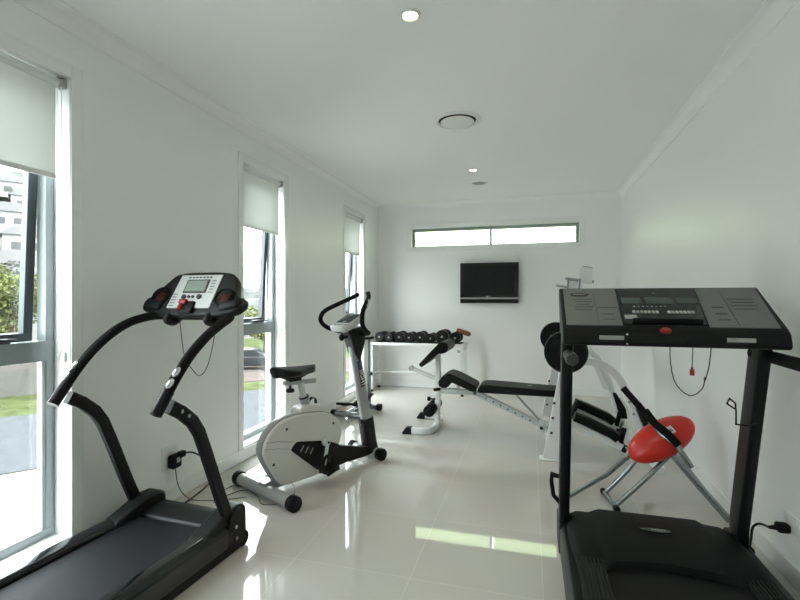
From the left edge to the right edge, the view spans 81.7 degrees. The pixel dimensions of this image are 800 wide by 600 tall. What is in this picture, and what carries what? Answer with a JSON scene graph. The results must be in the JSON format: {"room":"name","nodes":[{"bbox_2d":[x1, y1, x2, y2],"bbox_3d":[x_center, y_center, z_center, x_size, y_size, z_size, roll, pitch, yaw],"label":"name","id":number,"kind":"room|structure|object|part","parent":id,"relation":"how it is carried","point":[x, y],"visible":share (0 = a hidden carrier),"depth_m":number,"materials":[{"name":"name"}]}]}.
{"room":"home gym","nodes":[
{"label":"home gym","id":0,"kind":"room"},
{"bbox_2d":[0,0,377,536],"bbox_3d":[-1.518,-0.065,3.135,0.200,2.700,8.414,0,0,16],"label":"wall","id":1,"kind":"structure","parent":0,"point":[160,171],"depth_m":2.84,"materials":[{"name":"white paint"}]},
{"bbox_2d":[0,29,82,570],"bbox_3d":[-1.838,0.010,2.026,0.232,2.360,0.775,0,0,16],"label":"window","id":2,"kind":"structure","parent":1,"relation":"in","point":[38,190],"depth_m":2.30,"materials":[{"name":"white paint"}]},
{"bbox_3d":[-1.900,-0.424,2.043,0.102,1.263,0.547,0,0,16],"label":"sash","id":3,"kind":"part","parent":2,"relation":"part of","materials":[{"name":"grey metal"}]},
{"bbox_3d":[-1.860,0.041,2.033,0.064,2.292,0.645,0,0,16],"label":"frame","id":4,"kind":"part","parent":2,"relation":"part of","materials":[{"name":"silver metal"}]},
{"bbox_2d":[0,51,65,357],"bbox_3d":[-1.768,-0.408,2.006,0.052,1.388,0.639,0,0,16],"label":"roller blind","id":5,"kind":"object","parent":2,"relation":"attached to","point":[27,92],"visible":1,"depth_m":2.15,"materials":[{"name":"white fabric"}]},
{"bbox_3d":[-1.771,-0.607,1.998,0.009,0.026,0.570,0,0,16],"label":"rail","id":6,"kind":"part","parent":5,"relation":"part of","materials":[{"name":"white plastic"}]},
{"bbox_3d":[-1.688,-0.389,2.292,0.032,1.349,0.009,0,0,16],"label":"bead chain","id":7,"kind":"part","parent":5,"relation":"part of","materials":[{"name":"white plastic"}]},
{"bbox_3d":[-1.829,1.183,2.026,0.200,0.008,0.645,0,0,16],"label":"sill","id":8,"kind":"part","parent":2,"relation":"part of","materials":[{"name":"white paint"}]},
{"bbox_2d":[161,443,177,472],"bbox_3d":[-1.461,1.000,2.942,0.016,0.150,0.135,0,0,16],"label":"power socket","id":9,"kind":"object","parent":1,"relation":"attached to","point":[165,452],"visible":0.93,"depth_m":2.91,"materials":[{"name":"white plastic"}]},
{"bbox_2d":[168,450,245,502],"bbox_3d":[-1.273,1.127,2.933,0.340,0.322,0.460,0,0,38],"label":"plug","id":10,"kind":"object","parent":9,"relation":"in","point":[174,460],"visible":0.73,"depth_m":2.94,"materials":[{"name":"black plastic"}]},
{"bbox_2d":[238,151,288,450],"bbox_3d":[-1.271,0.007,4.040,0.232,2.360,0.775,0,0,16],"label":"window","id":11,"kind":"structure","parent":1,"relation":"in","point":[253,325],"depth_m":4.28,"materials":[{"name":"white paint"}]},
{"bbox_3d":[-1.262,1.180,4.039,0.200,0.008,0.645,0,0,16],"label":"sill","id":12,"kind":"part","parent":11,"relation":"part of","materials":[{"name":"white paint"}]},
{"bbox_3d":[-1.333,-0.427,4.057,0.102,1.263,0.547,0,0,16],"label":"sash","id":13,"kind":"part","parent":11,"relation":"part of","materials":[{"name":"grey metal"}]},
{"bbox_3d":[-1.293,0.038,4.046,0.064,2.292,0.645,0,0,16],"label":"frame","id":14,"kind":"part","parent":11,"relation":"part of","materials":[{"name":"silver metal"}]},
{"bbox_2d":[244,165,282,329],"bbox_3d":[-1.202,-0.411,4.020,0.052,1.388,0.639,0,0,16],"label":"roller blind","id":15,"kind":"object","parent":11,"relation":"attached to","point":[260,190],"visible":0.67,"depth_m":4.00,"materials":[{"name":"white fabric"}]},
{"bbox_3d":[-1.204,-0.610,4.012,0.009,0.026,0.570,0,0,16],"label":"rail","id":16,"kind":"part","parent":15,"relation":"part of","materials":[{"name":"white plastic"}]},
{"bbox_2d":[163,379,376,500],"bbox_3d":[-1.442,1.237,3.012,0.014,0.096,8.214,0,0,16],"label":"baseboard","id":17,"kind":"structure","parent":1,"relation":"attached to","point":[192,482],"depth_m":3.46,"materials":[{"name":"white paint"}]},
{"bbox_2d":[343,204,364,395],"bbox_3d":[-0.696,0.004,6.083,0.232,2.360,0.775,0,0,16],"label":"window","id":18,"kind":"structure","parent":1,"relation":"in","point":[351,277],"depth_m":6.32,"materials":[{"name":"white paint"}]},
{"bbox_3d":[-0.758,-0.430,6.100,0.102,1.263,0.547,0,0,16],"label":"sash","id":19,"kind":"part","parent":18,"relation":"part of","materials":[{"name":"grey glass"}]},
{"bbox_3d":[-0.687,1.177,6.083,0.200,0.008,0.645,0,0,16],"label":"sill","id":20,"kind":"part","parent":18,"relation":"part of","materials":[{"name":"white paint"}]},
{"bbox_3d":[-0.718,0.035,6.090,0.064,2.292,0.645,0,0,16],"label":"frame","id":21,"kind":"part","parent":18,"relation":"part of","materials":[{"name":"silver metal"}]},
{"bbox_2d":[346,213,361,255],"bbox_3d":[-0.627,-0.415,6.063,0.052,1.388,0.639,0,0,16],"label":"roller blind","id":22,"kind":"object","parent":18,"relation":"attached to","point":[352,223],"visible":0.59,"depth_m":6.07,"materials":[{"name":"white fabric"}]},
{"bbox_2d":[13,0,798,210],"bbox_3d":[0.168,-1.372,2.555,3.360,0.084,8.214,0,0,16],"label":"trim","id":23,"kind":"structure","parent":1,"relation":"attached to","point":[770,13],"depth_m":3.05,"materials":[{"name":"white paint"}]},
{"bbox_2d":[62,0,764,203],"bbox_3d":[0.168,-1.474,2.555,3.760,0.120,8.614,0,0,16],"label":"ceiling","id":24,"kind":"structure","parent":0,"point":[569,96],"depth_m":2.91,"materials":[{"name":"white paint"}]},
{"bbox_2d":[399,8,420,22],"bbox_3d":[0.050,-1.412,2.295,0.112,0.011,0.112,0,0,16],"label":"recessed light","id":25,"kind":"object","parent":24,"relation":"in","point":[405,15],"visible":1,"depth_m":2.29,"materials":[{"name":"white plastic"}]},
{"bbox_2d":[433,110,481,129],"bbox_3d":[0.451,-1.405,3.642,0.384,0.027,0.384,0,0,16],"label":"ceiling vent","id":26,"kind":"object","parent":24,"relation":"in","point":[457,119],"visible":1,"depth_m":3.59,"materials":[{"name":"white plastic"}]},
{"bbox_2d":[471,181,486,184],"bbox_3d":[0.958,-1.417,5.608,0.204,0.007,0.204,0,0,16],"label":"ceiling speaker","id":27,"kind":"object","parent":24,"relation":"attached to","point":[474,182],"visible":1,"depth_m":5.61,"materials":[{"name":"white plastic"}]},
{"bbox_2d":[472,182,484,184],"bbox_3d":[0.958,-1.417,5.608,0.166,0.006,0.166,0,0,16],"label":"grille","id":28,"kind":"object","parent":27,"relation":"attached to","point":[473,183],"depth_m":5.62,"materials":[{"name":"grey"}]},
{"bbox_2d":[173,385,799,599],"bbox_3d":[0.168,1.346,2.559,3.760,0.120,8.614,0,0,16],"label":"floor","id":29,"kind":"structure","parent":0,"point":[466,509],"depth_m":2.84,"materials":[{"name":"tile"}]},
{"bbox_2d":[0,272,248,599],"bbox_3d":[-1.366,0.567,1.842,0.694,1.441,1.722,0,0,19],"label":"treadmill","id":30,"kind":"object","parent":29,"relation":"on","point":[153,546],"visible":1,"depth_m":2.19,"materials":[{"name":"black plastic"}]},
{"bbox_3d":[-1.657,1.181,1.819,0.103,0.123,1.490,0,0,19],"label":"rail","id":31,"kind":"part","parent":30,"relation":"part of","materials":[{"name":"black plastic"}]},
{"bbox_3d":[-1.208,0.276,2.273,0.651,0.425,0.587,0,0,19],"label":"handrail","id":32,"kind":"part","parent":30,"relation":"part of","materials":[{"name":"black plastic"}]},
{"bbox_3d":[-1.129,1.181,1.641,0.103,0.123,1.490,0,0,19],"label":"rail","id":33,"kind":"part","parent":30,"relation":"part of","materials":[{"name":"black plastic"}]},
{"bbox_2d":[142,499,216,527],"bbox_3d":[-1.137,1.179,2.484,0.470,0.114,0.192,0,0,19],"label":"hood","id":34,"kind":"object","parent":30,"relation":"attached to","point":[162,510],"depth_m":2.46,"materials":[{"name":"grey plastic"}]},
{"bbox_2d":[168,277,216,305],"bbox_3d":[-1.143,-0.049,2.558,0.259,0.163,0.095,0,0,19],"label":"control panel","id":35,"kind":"object","parent":30,"relation":"attached to","point":[193,291],"depth_m":2.55,"materials":[{"name":"grey"}]},
{"bbox_3d":[-1.134,-0.047,2.561,0.293,0.187,0.114,0,0,19],"label":"display panel","id":36,"kind":"part","parent":30,"relation":"part of","materials":[{"name":"silver metal"}]},
{"bbox_3d":[-1.075,0.237,2.462,0.219,0.332,0.027,0,0,10],"label":"safety cord","id":37,"kind":"part","parent":30,"relation":"part of","materials":[{"name":"black plastic"}]},
{"bbox_3d":[-0.837,1.165,2.358,0.009,0.183,0.132,0,0,19],"label":"pivot plate","id":38,"kind":"part","parent":30,"relation":"part of","materials":[{"name":"black plastic"}]},
{"bbox_2d":[213,483,294,504],"bbox_3d":[-0.936,1.281,3.005,0.516,0.006,0.301,0,0,-19],"label":"cable","id":39,"kind":"object","parent":29,"relation":"on","point":[291,483],"visible":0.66,"depth_m":3.06,"materials":[{"name":"grey plastic"}]},
{"bbox_2d":[232,291,386,512],"bbox_3d":[-0.567,0.609,3.377,0.670,1.352,1.132,0,0,41],"label":"exercise bike","id":40,"kind":"object","parent":29,"relation":"on","point":[303,443],"visible":1,"depth_m":3.18,"materials":[{"name":"silver metal"}]},
{"bbox_3d":[-0.751,1.208,3.164,0.070,0.064,0.442,0,0,41],"label":"frame","id":41,"kind":"part","parent":40,"relation":"part of","materials":[{"name":"silver metal"}]},
{"bbox_3d":[-0.751,0.603,3.164,0.060,0.065,0.059,0,0,41],"label":"slider knob","id":42,"kind":"part","parent":40,"relation":"part of","materials":[{"name":"black plastic"}]},
{"bbox_3d":[-0.677,0.703,3.249,0.047,0.274,0.097,0,0,41],"label":"seat post","id":43,"kind":"part","parent":40,"relation":"part of","materials":[{"name":"silver metal"}]},
{"bbox_3d":[-0.582,1.071,3.208,0.012,0.250,0.414,0,0,41],"label":"accent panel","id":44,"kind":"part","parent":40,"relation":"part of","materials":[{"name":"black plastic"}]},
{"bbox_3d":[-0.516,1.076,3.216,0.016,0.170,0.067,0,0,34],"label":"crank arm","id":45,"kind":"part","parent":40,"relation":"part of","materials":[{"name":"silver metal"}]},
{"bbox_3d":[-0.426,0.285,3.540,0.055,0.056,0.086,0,0,41],"label":"clamp knob","id":46,"kind":"part","parent":40,"relation":"part of","materials":[{"name":"black plastic"}]},
{"bbox_3d":[-0.317,0.669,3.668,0.070,0.688,0.230,0,0,41],"label":"post","id":47,"kind":"part","parent":40,"relation":"part of","materials":[{"name":"silver metal"}]},
{"bbox_2d":[330,336,381,418],"bbox_3d":[-0.465,0.850,5.204,0.420,0.863,0.531,0,0,24],"label":"exercise machine","id":48,"kind":"object","parent":29,"relation":"on","point":[351,413],"visible":0.59,"depth_m":5.21,"materials":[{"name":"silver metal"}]},
{"bbox_3d":[-0.593,1.172,5.211,0.110,0.092,0.324,0,0,24],"label":"foot plate","id":49,"kind":"part","parent":48,"relation":"part of","materials":[{"name":"black plastic"}]},
{"bbox_3d":[-0.409,1.102,5.131,0.110,0.092,0.324,0,0,24],"label":"foot plate","id":50,"kind":"part","parent":48,"relation":"part of","materials":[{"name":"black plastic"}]},
{"bbox_2d":[371,340,467,396],"bbox_3d":[0.257,0.933,6.471,1.330,0.694,0.405,0,0,16],"label":"dumbbell rack","id":51,"kind":"object","parent":29,"relation":"on","point":[463,345],"visible":0.59,"depth_m":6.44,"materials":[{"name":"white metal"}]},
{"bbox_3d":[-0.398,0.935,6.487,0.045,0.620,0.045,0,0,16],"label":"leg","id":52,"kind":"part","parent":51,"relation":"part of","materials":[{"name":"white metal"}]},
{"bbox_3d":[-0.308,0.935,6.804,0.045,0.620,0.045,0,0,16],"label":"leg","id":53,"kind":"part","parent":51,"relation":"part of","materials":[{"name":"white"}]},
{"bbox_2d":[375,331,387,341],"bbox_3d":[-0.253,0.516,6.594,0.136,0.136,0.272,0,0,17],"label":"dumbbell","id":54,"kind":"object","parent":51,"relation":"on","point":[379,336],"visible":0.8,"depth_m":6.47,"materials":[{"name":"black metal"}]},
{"bbox_2d":[384,331,395,341],"bbox_3d":[-0.121,0.518,6.557,0.132,0.132,0.271,0,0,16],"label":"dumbbell","id":55,"kind":"object","parent":51,"relation":"on","point":[389,336],"visible":0.8,"depth_m":6.44,"materials":[{"name":"black metal"}]},
{"bbox_2d":[394,331,406,341],"bbox_3d":[0.018,0.512,6.518,0.146,0.146,0.274,0,0,15],"label":"dumbbell","id":56,"kind":"object","parent":51,"relation":"on","point":[399,336],"visible":0.83,"depth_m":6.39,"materials":[{"name":"black metal"}]},
{"bbox_2d":[404,331,416,341],"bbox_3d":[0.159,0.516,6.478,0.138,0.138,0.272,0,0,17],"label":"dumbbell","id":57,"kind":"object","parent":51,"relation":"on","point":[410,336],"visible":0.9,"depth_m":6.36,"materials":[{"name":"black metal"}]},
{"bbox_2d":[371,341,467,346],"bbox_3d":[0.258,0.608,6.473,1.330,0.036,0.400,0,0,16],"label":"shelf","id":58,"kind":"object","parent":51,"relation":"attached to","point":[374,343],"depth_m":6.35,"materials":[{"name":"white metal"}]},
{"bbox_2d":[415,331,428,342],"bbox_3d":[0.306,0.509,6.437,0.152,0.152,0.276,0,0,16],"label":"dumbbell","id":59,"kind":"object","parent":51,"relation":"on","point":[420,337],"visible":0.87,"depth_m":6.31,"materials":[{"name":"black metal"}]},
{"bbox_2d":[426,332,436,342],"bbox_3d":[0.444,0.520,6.398,0.130,0.130,0.270,0,0,15],"label":"dumbbell","id":60,"kind":"object","parent":51,"relation":"on","point":[430,338],"visible":0.87,"depth_m":6.28,"materials":[{"name":"black metal"}]},
{"bbox_2d":[435,329,451,342],"bbox_3d":[0.602,0.495,6.353,0.180,0.180,0.283,0,0,17],"label":"dumbbell","id":61,"kind":"object","parent":51,"relation":"on","point":[444,334],"visible":0.89,"depth_m":6.23,"materials":[{"name":"black metal"}]},
{"bbox_2d":[449,332,462,343],"bbox_3d":[0.769,0.509,6.306,0.152,0.152,0.276,0,0,16],"label":"dumbbell","id":62,"kind":"object","parent":51,"relation":"on","point":[457,337],"visible":0.91,"depth_m":6.18,"materials":[{"name":"black metal"}]},
{"bbox_2d":[456,328,470,335],"bbox_3d":[0.858,0.432,6.208,0.199,0.105,0.086,0,0,28],"label":"roll","id":63,"kind":"object","parent":62,"relation":"on","point":[461,331],"visible":1,"depth_m":6.17,"materials":[{"name":"brown wood"}]},
{"bbox_3d":[0.825,0.936,6.143,0.045,0.620,0.045,0,0,16],"label":"leg","id":64,"kind":"part","parent":51,"relation":"part of","materials":[{"name":"white metal"}]},
{"bbox_3d":[0.914,0.935,6.460,0.045,0.620,0.045,0,0,16],"label":"leg","id":65,"kind":"part","parent":51,"relation":"part of","materials":[{"name":"white metal"}]},
{"bbox_2d":[402,334,559,461],"bbox_3d":[0.783,0.816,4.393,1.487,0.935,1.140,0,0,16],"label":"weight bench","id":66,"kind":"object","parent":29,"relation":"on","point":[549,423],"visible":0.75,"depth_m":4.41,"materials":[{"name":"white metal"}]},
{"bbox_3d":[0.250,0.738,4.637,0.264,0.127,0.040,0,0,16],"label":"curl arm","id":67,"kind":"part","parent":66,"relation":"part of","materials":[{"name":"silver metal"}]},
{"bbox_3d":[0.377,0.858,4.601,0.060,0.751,0.050,0,0,16],"label":"post","id":68,"kind":"part","parent":66,"relation":"part of","materials":[{"name":"white metal"}]},
{"bbox_3d":[1.226,1.278,3.729,0.200,0.012,0.100,0,0,16],"label":"plate","id":69,"kind":"part","parent":66,"relation":"part of","materials":[{"name":"white metal"}]},
{"bbox_2d":[540,322,588,371],"bbox_3d":[1.437,0.383,4.167,0.310,0.310,2.100,0,0,16],"label":"weight plates","id":70,"kind":"object","parent":66,"relation":"in","point":[552,344],"visible":0.52,"depth_m":3.42,"materials":[{"name":"black metal"}]},
{"bbox_3d":[1.599,0.382,4.745,0.310,0.310,0.048,0,0,16],"label":"weight plate","id":71,"kind":"part","parent":70,"relation":"part of","materials":[{"name":"black metal"}]},
{"bbox_2d":[556,266,665,474],"bbox_3d":[1.744,0.481,3.987,0.722,1.604,1.022,0,0,16],"label":"machine","id":72,"kind":"object","parent":29,"relation":"on","point":[589,419],"visible":0.71,"depth_m":3.94,"materials":[{"name":"white metal"}]},
{"bbox_3d":[1.651,-0.147,4.428,0.100,0.100,0.030,0,0,16],"label":"peg plate","id":73,"kind":"part","parent":72,"relation":"part of","materials":[{"name":"white"}]},
{"bbox_3d":[1.708,1.046,4.071,0.398,0.215,0.060,0,0,16],"label":"slanted rail","id":74,"kind":"part","parent":72,"relation":"part of","materials":[{"name":"white"}]},
{"bbox_3d":[1.610,1.106,3.808,0.416,0.226,0.060,0,0,16],"label":"slanted rail","id":75,"kind":"part","parent":72,"relation":"part of","materials":[{"name":"white metal"}]},
{"bbox_2d":[570,386,728,522],"bbox_3d":[1.518,0.926,2.903,0.895,0.718,0.343,0,0,16],"label":"trainer","id":76,"kind":"object","parent":29,"relation":"on","point":[660,440],"visible":0.98,"depth_m":2.85,"materials":[{"name":"red plastic"}]},
{"bbox_3d":[1.325,1.128,3.017,0.500,0.308,0.024,0,0,-8],"label":"leg","id":77,"kind":"part","parent":76,"relation":"part of","materials":[{"name":"silver metal"}]},
{"bbox_3d":[1.442,1.119,2.977,0.237,0.305,0.076,0,0,16],"label":"leg","id":78,"kind":"part","parent":76,"relation":"part of","materials":[{"name":"silver metal"}]},
{"bbox_3d":[1.499,1.110,2.847,0.386,0.330,0.040,0,0,-7],"label":"leg","id":79,"kind":"part","parent":76,"relation":"part of","materials":[{"name":"silver metal"}]},
{"bbox_3d":[1.787,1.109,2.755,0.316,0.340,0.043,0,0,42],"label":"leg","id":80,"kind":"part","parent":76,"relation":"part of","materials":[{"name":"silver metal"}]},
{"bbox_2d":[549,288,799,599],"bbox_3d":[1.007,0.616,1.448,0.965,1.344,2.072,0,0,16],"label":"treadmill","id":81,"kind":"object","parent":29,"relation":"on","point":[605,554],"visible":1,"depth_m":2.02,"materials":[{"name":"black plastic"}]},
{"bbox_3d":[0.821,0.991,2.437,0.066,0.165,0.037,0,0,16],"label":"folding lever","id":82,"kind":"part","parent":81,"relation":"part of","materials":[{"name":"black plastic"}]},
{"bbox_3d":[0.786,0.258,2.143,0.052,0.064,0.213,0,0,14],"label":"handrail","id":83,"kind":"part","parent":81,"relation":"part of","materials":[{"name":"grey plastic"}]},
{"bbox_3d":[0.606,1.204,1.509,0.060,0.132,1.930,0,0,16],"label":"frame","id":84,"kind":"part","parent":81,"relation":"part of","materials":[{"name":"black"}]},
{"bbox_3d":[0.621,1.127,1.286,0.110,0.031,1.510,0,0,16],"label":"foot rail","id":85,"kind":"part","parent":81,"relation":"part of","materials":[{"name":"grey plastic"}]},
{"bbox_2d":[575,295,616,320],"bbox_3d":[0.903,0.036,2.143,0.144,0.130,0.219,0,0,-27],"label":"print","id":86,"kind":"object","parent":81,"relation":"attached to","point":[587,307],"depth_m":2.14,"materials":[{"name":"grey"}]},
{"bbox_3d":[1.171,0.026,2.086,0.338,0.161,0.249,0,0,16],"label":"control panel","id":87,"kind":"part","parent":81,"relation":"part of","materials":[{"name":"black plastic"}]},
{"bbox_2d":[567,509,772,591],"bbox_3d":[1.177,1.163,2.100,0.830,0.187,0.583,0,0,16],"label":"hood","id":88,"kind":"object","parent":81,"relation":"attached to","point":[660,551],"depth_m":2.00,"materials":[{"name":"black plastic"}]},
{"bbox_3d":[1.216,0.295,1.939,0.158,0.217,0.015,0,0,16],"label":"safety cord","id":89,"kind":"part","parent":81,"relation":"part of","materials":[{"name":"black plastic"}]},
{"bbox_2d":[711,292,757,324],"bbox_3d":[1.438,0.036,1.990,0.215,0.141,0.152,0,0,-41],"label":"print","id":90,"kind":"object","parent":81,"relation":"attached to","point":[727,308],"depth_m":1.99,"materials":[{"name":"grey"}]},
{"bbox_3d":[1.357,1.204,1.298,0.060,0.132,1.930,0,0,16],"label":"frame","id":91,"kind":"part","parent":81,"relation":"part of","materials":[{"name":"black plastic"}]},
{"bbox_3d":[1.228,1.128,1.116,0.110,0.031,1.510,0,0,16],"label":"foot rail","id":92,"kind":"part","parent":81,"relation":"part of","materials":[{"name":"grey plastic"}]},
{"bbox_3d":[1.522,0.245,1.758,0.080,0.076,0.612,0,0,11],"label":"handrail","id":93,"kind":"part","parent":81,"relation":"part of","materials":[{"name":"black plastic"}]},
{"bbox_2d":[378,198,620,390],"bbox_3d":[1.308,-0.070,6.607,3.360,2.700,0.200,0,0,16],"label":"wall","id":94,"kind":"structure","parent":0,"point":[418,291],"depth_m":6.51,"materials":[{"name":"white paint"}]},
{"bbox_2d":[460,262,518,302],"bbox_3d":[1.245,-0.237,6.463,0.802,0.562,0.107,0,0,16],"label":"television","id":95,"kind":"object","parent":94,"relation":"attached to","point":[479,282],"visible":1,"depth_m":6.41,"materials":[{"name":"black plastic"}]},
{"bbox_2d":[407,216,584,251],"bbox_3d":[1.302,-0.914,6.572,2.454,0.406,0.150,0,0,16],"label":"window","id":96,"kind":"structure","parent":94,"relation":"in","point":[556,235],"depth_m":6.55,"materials":[{"name":"white paint"}]},
{"bbox_3d":[0.748,-0.914,6.773,1.102,0.226,0.006,0,0,16],"label":"pane","id":97,"kind":"part","parent":96,"relation":"part of","materials":[{"name":"clear glass"}]},
{"bbox_3d":[1.312,-0.914,6.610,2.324,0.276,0.072,0,0,16],"label":"frame","id":98,"kind":"part","parent":96,"relation":"part of","materials":[{"name":"silver metal"}]},
{"bbox_3d":[1.867,-0.914,6.458,1.102,0.226,0.006,0,0,16],"label":"pane","id":99,"kind":"part","parent":96,"relation":"part of","materials":[{"name":"clear glass"}]},
{"bbox_2d":[381,379,619,397],"bbox_3d":[1.279,1.232,6.506,3.332,0.096,0.014,0,0,16],"label":"baseboard","id":100,"kind":"structure","parent":94,"relation":"attached to","point":[388,382],"depth_m":6.72,"materials":[{"name":"white paint"}]},
{"bbox_2d":[621,0,799,568],"bbox_3d":[1.909,-0.063,2.171,0.200,2.700,8.414,0,0,16],"label":"wall","id":101,"kind":"structure","parent":0,"point":[719,207],"depth_m":2.77,"materials":[{"name":"white paint"}]},
{"bbox_2d":[620,391,799,593],"bbox_3d":[1.778,1.239,2.106,0.014,0.096,8.214,0,0,16],"label":"baseboard","id":102,"kind":"structure","parent":101,"relation":"attached to","point":[785,566],"depth_m":2.32,"materials":[{"name":"white paint"}]},
{"bbox_2d":[784,509,799,538],"bbox_3d":[1.774,1.012,2.094,0.016,0.080,0.120,0,0,16],"label":"power socket","id":103,"kind":"object","parent":101,"relation":"attached to","point":[790,519],"visible":0.89,"depth_m":2.08,"materials":[{"name":"white plastic"}]},
{"bbox_2d":[749,521,790,544],"bbox_3d":[1.708,1.156,2.252,0.108,0.274,0.343,0,0,-6],"label":"plug","id":104,"kind":"object","parent":103,"relation":"in","point":[781,527],"visible":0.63,"depth_m":2.11,"materials":[{"name":"black plastic"}]},
{"label":"outside","id":105,"kind":"structure","parent":0,"visible":0},
{"bbox_2d":[244,357,349,381],"bbox_3d":[8.726,5.125,45.913,51.000,0.050,7.500,0,0,-34],"label":"driveway","id":106,"kind":"structure","parent":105,"point":[251,373],"depth_m":32.67,"materials":[{"name":"white concrete"}]},
{"bbox_2d":[244,348,264,365],"bbox_3d":[-10.932,4.373,34.566,4.290,1.489,1.780,0,0,-4],"label":"car","id":107,"kind":"object","parent":106,"relation":"on","point":[252,356],"visible":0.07,"depth_m":33.79,"materials":[{"name":"grey metal"}]},
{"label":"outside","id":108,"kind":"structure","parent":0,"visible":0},
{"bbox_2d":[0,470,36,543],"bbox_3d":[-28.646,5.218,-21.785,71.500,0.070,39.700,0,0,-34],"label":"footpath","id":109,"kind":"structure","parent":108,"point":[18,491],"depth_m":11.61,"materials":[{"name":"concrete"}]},
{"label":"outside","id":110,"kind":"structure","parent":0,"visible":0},
{"bbox_2d":[0,338,349,475],"bbox_3d":[-77.296,5.207,94.482,320.000,0.280,380.000,0,0,16],"label":"ground","id":111,"kind":"structure","parent":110,"point":[24,404],"depth_m":23.81,"materials":[{"name":"green plant"}]},
{"bbox_2d":[0,264,36,333],"bbox_3d":[-22.982,1.447,27.273,4.119,7.415,4.544,0,0,35],"label":"tree","id":112,"kind":"object","parent":111,"relation":"on","point":[9,293],"visible":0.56,"depth_m":26.68,"materials":[{"name":"green plant"}]},
{"bbox_2d":[0,362,36,396],"bbox_3d":[-40.600,4.247,11.738,69.000,2.050,0.300,0,0,-34],"label":"wall","id":113,"kind":"structure","parent":111,"relation":"on","point":[19,379],"depth_m":24.98,"materials":[{"name":"white paint"}]},
{"bbox_2d":[0,260,36,330],"bbox_3d":[-28.716,1.155,31.998,6.672,7.987,5.101,0,0,29],"label":"tree","id":114,"kind":"object","parent":111,"relation":"on","point":[17,265],"visible":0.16,"depth_m":31.95,"materials":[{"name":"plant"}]},
{"bbox_2d":[244,306,264,350],"bbox_3d":[-11.992,2.812,39.522,5.281,4.651,5.266,0,0,16],"label":"tree","id":115,"kind":"object","parent":111,"relation":"on","point":[261,336],"visible":0.09,"depth_m":39.55,"materials":[{"name":"green plant"}]},
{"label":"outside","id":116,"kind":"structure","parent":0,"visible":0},
{"bbox_2d":[0,169,346,340],"bbox_3d":[-93.235,-17.896,85.053,184.389,52.881,266.867,0,0,16],"label":"hillside","id":117,"kind":"structure","parent":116,"point":[251,295],"depth_m":126.41,"materials":[{"name":"white"}]},
{"bbox_2d":[3,188,16,192],"bbox_3d":[-85.689,-22.781,102.793,4.487,4.502,3.806,0,0,16],"label":"tree","id":118,"kind":"object","parent":117,"relation":"on","point":[11,189],"visible":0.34,"depth_m":102.61,"materials":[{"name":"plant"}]},
{"bbox_2d":[0,201,21,230],"bbox_3d":[-69.376,-14.112,80.122,9.400,5.100,5.800,0,0,-41],"label":"house","id":119,"kind":"structure","parent":117,"relation":"on","point":[10,212],"depth_m":78.99,"materials":[{"name":"grey paint"}]},
{"bbox_2d":[0,174,22,199],"bbox_3d":[-92.455,-26.366,109.052,9.400,5.100,5.800,0,0,-40],"label":"house","id":120,"kind":"structure","parent":117,"relation":"on","point":[6,181],"depth_m":107.21,"materials":[{"name":"grey"}]},
{"bbox_2d":[8,188,22,203],"bbox_3d":[-76.788,-20.244,97.968,9.400,5.100,5.800,0,0,-38],"label":"house","id":121,"kind":"structure","parent":117,"relation":"on","point":[15,196],"depth_m":93.92,"materials":[{"name":"grey"}]},
{"bbox_2d":[0,224,36,255],"bbox_3d":[-54.341,-8.321,69.839,9.400,5.100,5.800,0,0,-38],"label":"house","id":122,"kind":"structure","parent":117,"relation":"on","point":[11,236],"depth_m":65.89,"materials":[{"name":"grey"}]},
{"bbox_2d":[0,250,36,283],"bbox_3d":[-47.970,-3.183,55.021,9.400,5.100,5.800,0,0,-41],"label":"house","id":123,"kind":"structure","parent":117,"relation":"on","point":[6,255],"depth_m":53.69,"materials":[{"name":"grey"}]},
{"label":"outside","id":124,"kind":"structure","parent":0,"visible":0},
{"bbox_2d":[0,380,349,474],"bbox_3d":[2.785,5.161,28.741,123.271,0.030,142.601,0,0,16],"label":"road","id":125,"kind":"structure","parent":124,"point":[18,434],"depth_m":17.89,"materials":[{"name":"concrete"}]}
]}

